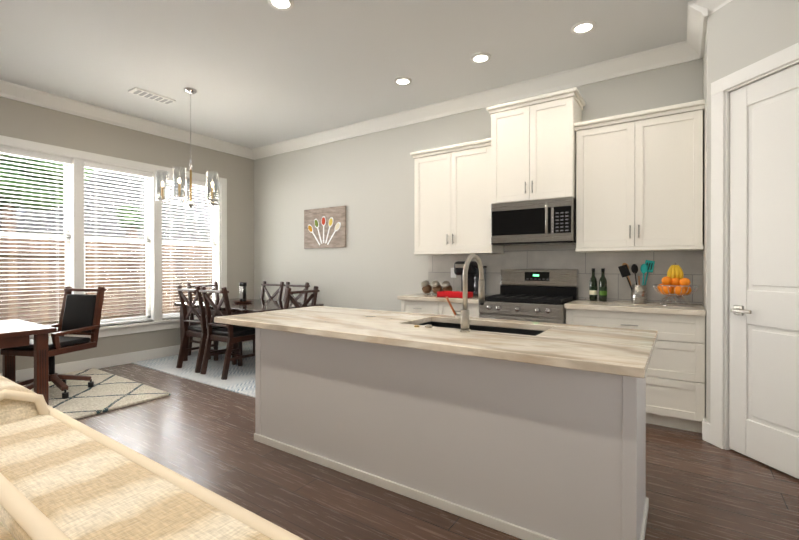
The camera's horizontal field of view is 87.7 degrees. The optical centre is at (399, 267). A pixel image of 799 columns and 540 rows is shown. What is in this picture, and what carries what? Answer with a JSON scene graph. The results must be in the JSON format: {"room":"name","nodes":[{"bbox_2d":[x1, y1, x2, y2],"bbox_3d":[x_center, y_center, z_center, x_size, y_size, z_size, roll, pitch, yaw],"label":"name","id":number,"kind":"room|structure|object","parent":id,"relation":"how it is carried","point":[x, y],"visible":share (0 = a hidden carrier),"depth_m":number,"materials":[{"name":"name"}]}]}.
{"room":"kitchen","nodes":[
{"label":"kitchen","id":0,"kind":"room"},
{"bbox_2d":[0,97,253,372],"bbox_3d":[-5.007,-0.333,3.075,0.150,3.110,9.150,0,0,34],"label":"wall","id":1,"kind":"structure","parent":0,"point":[26,121],"depth_m":5.43,"materials":[{"name":"beige paint"}]},
{"bbox_2d":[0,135,226,349],"bbox_3d":[-3.516,-0.261,5.243,0.205,2.200,2.930,0,0,34],"label":"window","id":2,"kind":"structure","parent":1,"relation":"in","point":[79,158],"depth_m":5.31,"materials":[{"name":"white"}]},
{"bbox_2d":[0,147,71,325],"bbox_3d":[-3.960,-0.300,4.547,0.062,1.878,0.605,0,0,34],"label":"window blinds","id":3,"kind":"object","parent":2,"relation":"attached to","point":[67,161],"depth_m":4.54,"materials":[{"name":"white plastic"}]},
{"bbox_2d":[84,162,152,324],"bbox_3d":[-3.510,-0.273,5.214,0.062,1.937,0.759,0,0,34],"label":"window blinds","id":4,"kind":"object","parent":2,"relation":"attached to","point":[88,165],"depth_m":5.20,"materials":[{"name":"white plastic"}]},
{"bbox_2d":[162,176,217,287],"bbox_3d":[-3.000,-0.477,5.969,0.062,1.535,0.807,0,0,34],"label":"window blinds","id":5,"kind":"object","parent":2,"relation":"attached to","point":[195,183],"depth_m":5.99,"materials":[{"name":"white plastic"}]},
{"bbox_2d":[0,80,251,158],"bbox_3d":[-4.855,-1.820,3.058,0.115,0.135,9.000,0,0,34],"label":"crown molding","id":6,"kind":"structure","parent":1,"relation":"attached to","point":[8,90],"depth_m":5.05,"materials":[{"name":"white wood"}]},
{"bbox_2d":[0,340,252,381],"bbox_3d":[-4.896,1.154,3.096,0.016,0.135,9.000,0,0,34],"label":"baseboard","id":7,"kind":"structure","parent":1,"relation":"attached to","point":[96,363],"depth_m":5.10,"materials":[{"name":"white"}]},
{"bbox_2d":[0,0,692,148],"bbox_3d":[-1.194,-1.930,0.676,9.150,0.100,9.150,0,0,34],"label":"ceiling","id":8,"kind":"structure","parent":0,"point":[257,73],"depth_m":3.64,"materials":[{"name":"white paint"}]},
{"bbox_2d":[128,87,175,104],"bbox_3d":[-2.722,-1.885,4.586,0.180,0.016,0.420,0,0,34],"label":"ceiling vent","id":9,"kind":"object","parent":8,"relation":"in","point":[150,95],"visible":1,"depth_m":4.56,"materials":[{"name":"white metal"}]},
{"bbox_2d":[155,87,219,208],"bbox_3d":[-2.214,-1.260,4.453,0.632,1.266,0.613,0,0,34],"label":"chandelier","id":10,"kind":"object","parent":8,"relation":"hanging from","point":[212,195],"visible":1,"depth_m":4.34,"materials":[{"name":"silver metal"}]},
{"bbox_2d":[267,0,293,10],"bbox_3d":[-0.843,-1.883,2.955,0.184,0.010,0.184,0,0,34],"label":"recessed light","id":11,"kind":"object","parent":8,"relation":"in","point":[284,5],"visible":1,"depth_m":2.98,"materials":[{"name":"white"}]},
{"bbox_2d":[394,77,411,85],"bbox_3d":[0.035,-1.887,4.220,0.184,0.010,0.184,0,0,34],"label":"recessed light","id":12,"kind":"object","parent":8,"relation":"in","point":[402,81],"visible":1,"depth_m":4.22,"materials":[{"name":"white"}]},
{"bbox_2d":[470,53,490,62],"bbox_3d":[0.732,-1.885,3.750,0.184,0.010,0.184,0,0,34],"label":"recessed light","id":13,"kind":"object","parent":8,"relation":"in","point":[480,58],"visible":1,"depth_m":3.74,"materials":[{"name":"white"}]},
{"bbox_2d":[571,20,595,33],"bbox_3d":[1.444,-1.884,3.269,0.184,0.010,0.184,0,0,34],"label":"recessed light","id":14,"kind":"object","parent":8,"relation":"in","point":[584,27],"visible":1,"depth_m":3.26,"materials":[{"name":"white"}]},
{"bbox_2d":[76,363,798,539],"bbox_3d":[-1.194,1.280,0.687,9.150,0.100,9.150,0,0,34],"label":"floor","id":15,"kind":"structure","parent":0,"point":[697,486],"depth_m":2.37,"materials":[{"name":"brown wood"}]},
{"bbox_2d":[16,368,170,419],"bbox_3d":[-3.452,1.206,3.623,1.740,0.028,1.990,0,0,34],"label":"shag rug","id":16,"kind":"object","parent":15,"relation":"on","point":[108,392],"visible":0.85,"depth_m":3.91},
{"bbox_2d":[0,319,56,404],"bbox_3d":[-3.711,0.856,3.453,1.080,0.671,1.080,0,0,34],"label":"table","id":17,"kind":"object","parent":16,"relation":"on","point":[15,332],"visible":0.75,"depth_m":3.55,"materials":[{"name":"brown wood"}]},
{"bbox_2d":[1,286,105,398],"bbox_3d":[-3.299,0.693,3.973,0.621,0.994,0.697,0,0,13],"label":"armchair","id":18,"kind":"object","parent":16,"relation":"on","point":[80,314],"visible":0.77,"depth_m":4.12,"materials":[{"name":"brown wood"}]},
{"bbox_2d":[0,375,303,539],"bbox_3d":[-0.993,0.760,0.490,3.402,0.941,1.091,0,0,34],"label":"sofa","id":19,"kind":"object","parent":15,"relation":"on","point":[63,476],"visible":1,"depth_m":0.68,"materials":[{"name":"fabric"}]},
{"bbox_2d":[132,341,254,397],"bbox_3d":[-1.782,1.208,5.265,2.690,0.012,1.800,0,0,34],"label":"dining rug","id":20,"kind":"object","parent":15,"relation":"on","point":[240,380],"visible":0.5,"depth_m":4.87,"materials":[{"name":"white fabric"}]},
{"bbox_2d":[175,285,236,372],"bbox_3d":[-2.339,0.704,5.037,0.440,0.993,0.538,0,0,34],"label":"chair","id":21,"kind":"object","parent":20,"relation":"on","point":[199,330],"visible":0.85,"depth_m":4.93,"materials":[{"name":"brown wood"}]},
{"bbox_2d":[186,282,237,359],"bbox_3d":[-2.579,0.702,5.717,0.538,0.993,0.440,0,0,34],"label":"chair","id":22,"kind":"object","parent":20,"relation":"on","point":[190,286],"visible":0.23,"depth_m":5.65,"materials":[{"name":"brown wood"}]},
{"bbox_2d":[199,286,254,379],"bbox_3d":[-1.917,0.705,4.752,0.440,0.993,0.538,0,0,34],"label":"chair","id":23,"kind":"object","parent":20,"relation":"on","point":[229,334],"visible":0.88,"depth_m":4.65,"materials":[{"name":"brown wood"}]},
{"bbox_2d":[174,298,323,360],"bbox_3d":[-1.918,0.827,5.259,1.710,0.749,0.960,0,0,34],"label":"dining table","id":24,"kind":"object","parent":20,"relation":"on","point":[255,305],"visible":0.21,"depth_m":5.11,"materials":[{"name":"brown wood"}]},
{"bbox_2d":[232,282,252,302],"bbox_3d":[-2.033,0.321,5.383,0.260,0.260,0.260,0,0,34],"label":"candle holder","id":25,"kind":"object","parent":24,"relation":"on","point":[242,292],"visible":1,"depth_m":5.37,"materials":[{"name":"black metal"}]},
{"bbox_2d":[253,281,284,352],"bbox_3d":[-2.002,0.701,6.002,0.440,0.993,0.538,0,0,34],"label":"chair","id":26,"kind":"object","parent":20,"relation":"on","point":[279,289],"visible":0.21,"depth_m":6.11,"materials":[{"name":"brown wood"}]},
{"bbox_2d":[283,282,309,302],"bbox_3d":[-1.571,0.702,5.711,0.440,0.993,0.538,0,0,34],"label":"chair","id":27,"kind":"object","parent":20,"relation":"on","point":[306,285],"visible":0.15,"depth_m":5.81,"materials":[{"name":"brown wood"}]},
{"bbox_2d":[283,286,319,309],"bbox_3d":[-1.239,0.705,4.667,0.538,0.993,0.440,0,0,34],"label":"chair","id":28,"kind":"object","parent":20,"relation":"on","point":[289,297],"visible":0.12,"depth_m":4.50,"materials":[{"name":"brown wood"}]},
{"bbox_2d":[397,293,489,317],"bbox_3d":[0.541,0.760,4.465,0.935,0.915,0.637,0,0,34],"label":"base cabinet","id":29,"kind":"object","parent":15,"relation":"on","point":[430,303],"visible":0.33,"depth_m":4.25,"materials":[{"name":"white wood"}]},
{"bbox_2d":[437,291,472,297],"bbox_3d":[0.567,0.274,4.255,0.330,0.055,0.160,0,0,34],"label":"tray","id":30,"kind":"object","parent":29,"relation":"on","point":[454,294],"visible":0.75,"depth_m":4.20,"materials":[{"name":"red plastic"}]},
{"bbox_2d":[454,261,486,295],"bbox_3d":[0.752,0.116,4.455,0.272,0.370,0.300,0,0,34],"label":"coffee maker","id":31,"kind":"object","parent":29,"relation":"on","point":[473,273],"visible":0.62,"depth_m":4.44,"materials":[{"name":"black plastic"}]},
{"bbox_2d":[254,330,650,539],"bbox_3d":[0.121,0.792,2.534,2.368,0.865,0.614,0,0,34],"label":"kitchen island","id":32,"kind":"object","parent":15,"relation":"on","point":[526,430],"depth_m":2.03,"materials":[{"name":"white paint"}]},
{"bbox_2d":[214,310,653,377],"bbox_3d":[-0.083,0.343,2.221,2.430,0.035,0.440,0,0,34],"label":"island countertop","id":33,"kind":"structure","parent":32,"relation":"on","point":[620,359],"depth_m":1.86,"materials":[{"name":"beige stone"}]},
{"bbox_2d":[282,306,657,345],"bbox_3d":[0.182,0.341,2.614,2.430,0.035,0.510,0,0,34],"label":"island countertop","id":34,"kind":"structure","parent":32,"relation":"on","point":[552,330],"depth_m":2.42,"materials":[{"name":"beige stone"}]},
{"bbox_2d":[414,318,541,333],"bbox_3d":[0.431,0.468,2.375,0.818,0.241,0.418,0,0,34],"label":"sink","id":35,"kind":"object","parent":34,"relation":"in","point":[429,321],"depth_m":2.53,"materials":[{"name":"metal"}]},
{"bbox_2d":[479,269,577,323],"bbox_3d":[1.220,0.617,3.947,0.756,1.205,0.713,0,0,34],"label":"range","id":36,"kind":"object","parent":15,"relation":"on","point":[539,295],"visible":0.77,"depth_m":3.97,"materials":[{"name":"silver metal"}]},
{"bbox_2d":[564,299,705,432],"bbox_3d":[1.966,0.763,3.503,0.962,0.915,0.637,0,0,34],"label":"base cabinet","id":37,"kind":"object","parent":15,"relation":"on","point":[675,385],"visible":0.62,"depth_m":3.14,"materials":[{"name":"painted wood"},{"name":"brushed nickel"}]},
{"bbox_2d":[589,268,596,300],"bbox_3d":[1.789,0.155,3.840,0.067,0.296,0.067,0,0,22],"label":"wine bottle","id":38,"kind":"object","parent":37,"relation":"on","point":[593,281],"depth_m":3.81,"materials":[{"name":"green glass"}]},
{"bbox_2d":[599,268,606,300],"bbox_3d":[1.843,0.156,3.767,0.067,0.296,0.067,0,0,22],"label":"wine bottle","id":39,"kind":"object","parent":37,"relation":"on","point":[602,288],"depth_m":3.74,"materials":[{"name":"green glass"}]},
{"bbox_2d":[618,260,654,303],"bbox_3d":[2.047,0.119,3.597,0.272,0.370,0.140,0,0,34],"label":"utensil crock","id":40,"kind":"object","parent":37,"relation":"on","point":[638,293],"visible":1,"depth_m":3.56,"materials":[{"name":"silver metal"}]},
{"bbox_2d":[653,261,697,306],"bbox_3d":[2.221,0.123,3.355,0.307,0.362,0.307,0,0,34],"label":"fruit basket","id":41,"kind":"object","parent":37,"relation":"on","point":[673,280],"visible":1,"depth_m":3.33,"materials":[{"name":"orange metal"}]},
{"bbox_2d":[254,59,702,311],"bbox_3d":[1.387,-0.338,4.369,9.300,3.110,0.150,0,0,34],"label":"wall","id":42,"kind":"structure","parent":0,"point":[376,262],"depth_m":5.49,"materials":[{"name":"grey paint"}]},
{"bbox_2d":[304,206,345,248],"bbox_3d":[-1.070,-0.563,5.912,0.800,0.570,0.037,0,0,34],"label":"picture","id":43,"kind":"object","parent":42,"relation":"attached to","point":[324,227],"visible":1,"depth_m":5.88,"materials":[{"name":"brown wood"}]},
{"bbox_2d":[410,138,503,254],"bbox_3d":[0.631,-0.723,4.566,0.995,1.150,0.362,0,0,34],"label":"upper cabinet","id":44,"kind":"object","parent":42,"relation":"attached to","point":[452,199],"visible":0.81,"depth_m":4.42,"materials":[{"name":"white wood"}]},
{"bbox_2d":[252,41,702,159],"bbox_3d":[0.099,-1.827,5.074,5.830,0.135,0.115,0,0,34],"label":"crown molding","id":45,"kind":"structure","parent":42,"relation":"attached to","point":[672,54],"depth_m":4.39,"materials":[{"name":"white wood"}]},
{"bbox_2d":[486,87,585,203],"bbox_3d":[1.322,-1.109,4.055,0.838,0.955,0.432,0,0,34],"label":"upper cabinet","id":46,"kind":"object","parent":42,"relation":"attached to","point":[533,148],"visible":1,"depth_m":3.88,"materials":[{"name":"white wood"}]},
{"bbox_2d":[491,197,575,245],"bbox_3d":[1.315,-0.428,4.048,0.764,0.400,0.455,0,0,34],"label":"microwave","id":47,"kind":"object","parent":46,"relation":"attached to","point":[541,222],"visible":1,"depth_m":3.89,"materials":[{"name":"silver metal"}]},
{"bbox_2d":[428,249,702,303],"bbox_3d":[1.445,0.063,4.233,2.650,0.480,0.012,0,0,34],"label":"backsplash","id":48,"kind":"structure","parent":42,"relation":"attached to","point":[690,263],"depth_m":3.95,"materials":[{"name":"tile"}]},
{"bbox_2d":[451,268,455,277],"bbox_3d":[0.619,0.059,4.779,0.070,0.115,0.008,0,0,34],"label":"electrical outlet plate","id":49,"kind":"object","parent":48,"relation":"attached to","point":[453,274],"visible":0.81,"depth_m":4.78,"materials":[{"name":"white plastic"}]},
{"bbox_2d":[574,99,704,251],"bbox_3d":[2.052,-0.720,3.606,0.995,1.150,0.362,0,0,34],"label":"upper cabinet","id":50,"kind":"object","parent":42,"relation":"attached to","point":[639,180],"visible":0.94,"depth_m":3.46,"materials":[{"name":"white wood"}]},
{"bbox_2d":[702,0,798,422],"bbox_3d":[2.601,-0.330,2.110,1.640,3.110,2.236,0,0,34],"label":"wall","id":51,"kind":"structure","parent":0,"point":[740,34],"depth_m":2.77,"materials":[{"name":"grey paint"}]},
{"bbox_2d":[684,0,731,59],"bbox_3d":[2.473,-1.817,2.094,1.670,0.135,2.156,0,0,34],"label":"crown molding","id":52,"kind":"structure","parent":51,"relation":"attached to","point":[691,47],"depth_m":3.07,"materials":[{"name":"white wood"}]},
{"bbox_2d":[710,42,798,449],"bbox_3d":[2.314,-0.026,2.427,0.142,2.500,0.960,0,0,-11],"label":"door frame","id":53,"kind":"structure","parent":51,"relation":"attached to","point":[723,88],"depth_m":2.80,"materials":[{"name":"white wood"}]},
{"bbox_2d":[729,64,798,478],"bbox_3d":[2.296,0.022,2.424,0.551,2.380,0.551,0,0,34],"label":"pantry door","id":54,"kind":"structure","parent":51,"relation":"in","point":[764,295],"depth_m":2.56,"materials":[{"name":"white wood"}]},
{"label":"outside","id":55,"kind":"structure","parent":0,"visible":0},
{"bbox_3d":[-30.107,1.540,19.518,59.850,0.150,70.000,0,0,34],"label":"ground","id":56,"kind":"structure","parent":55,"visible":0},
{"bbox_2d":[0,154,144,237],"bbox_3d":[-9.241,-1.156,7.271,2.547,5.328,8.424,0,0,34],"label":"trees","id":57,"kind":"object","parent":56,"relation":"on","point":[33,192],"depth_m":8.57,"materials":[{"name":"green plant"}]},
{"bbox_2d":[0,236,211,324],"bbox_3d":[-7.528,0.474,5.474,0.090,2.080,32.000,0,0,34],"label":"fence","id":58,"kind":"object","parent":56,"relation":"on","point":[21,285],"depth_m":7.99,"materials":[{"name":"brown wood"}]},
{"bbox_2d":[16,169,210,241],"bbox_3d":[-12.816,-1.363,13.262,8.700,5.700,18.200,0,0,34],"label":"house","id":59,"kind":"structure","parent":56,"relation":"on","point":[85,220],"depth_m":12.24,"materials":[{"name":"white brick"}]}
]}

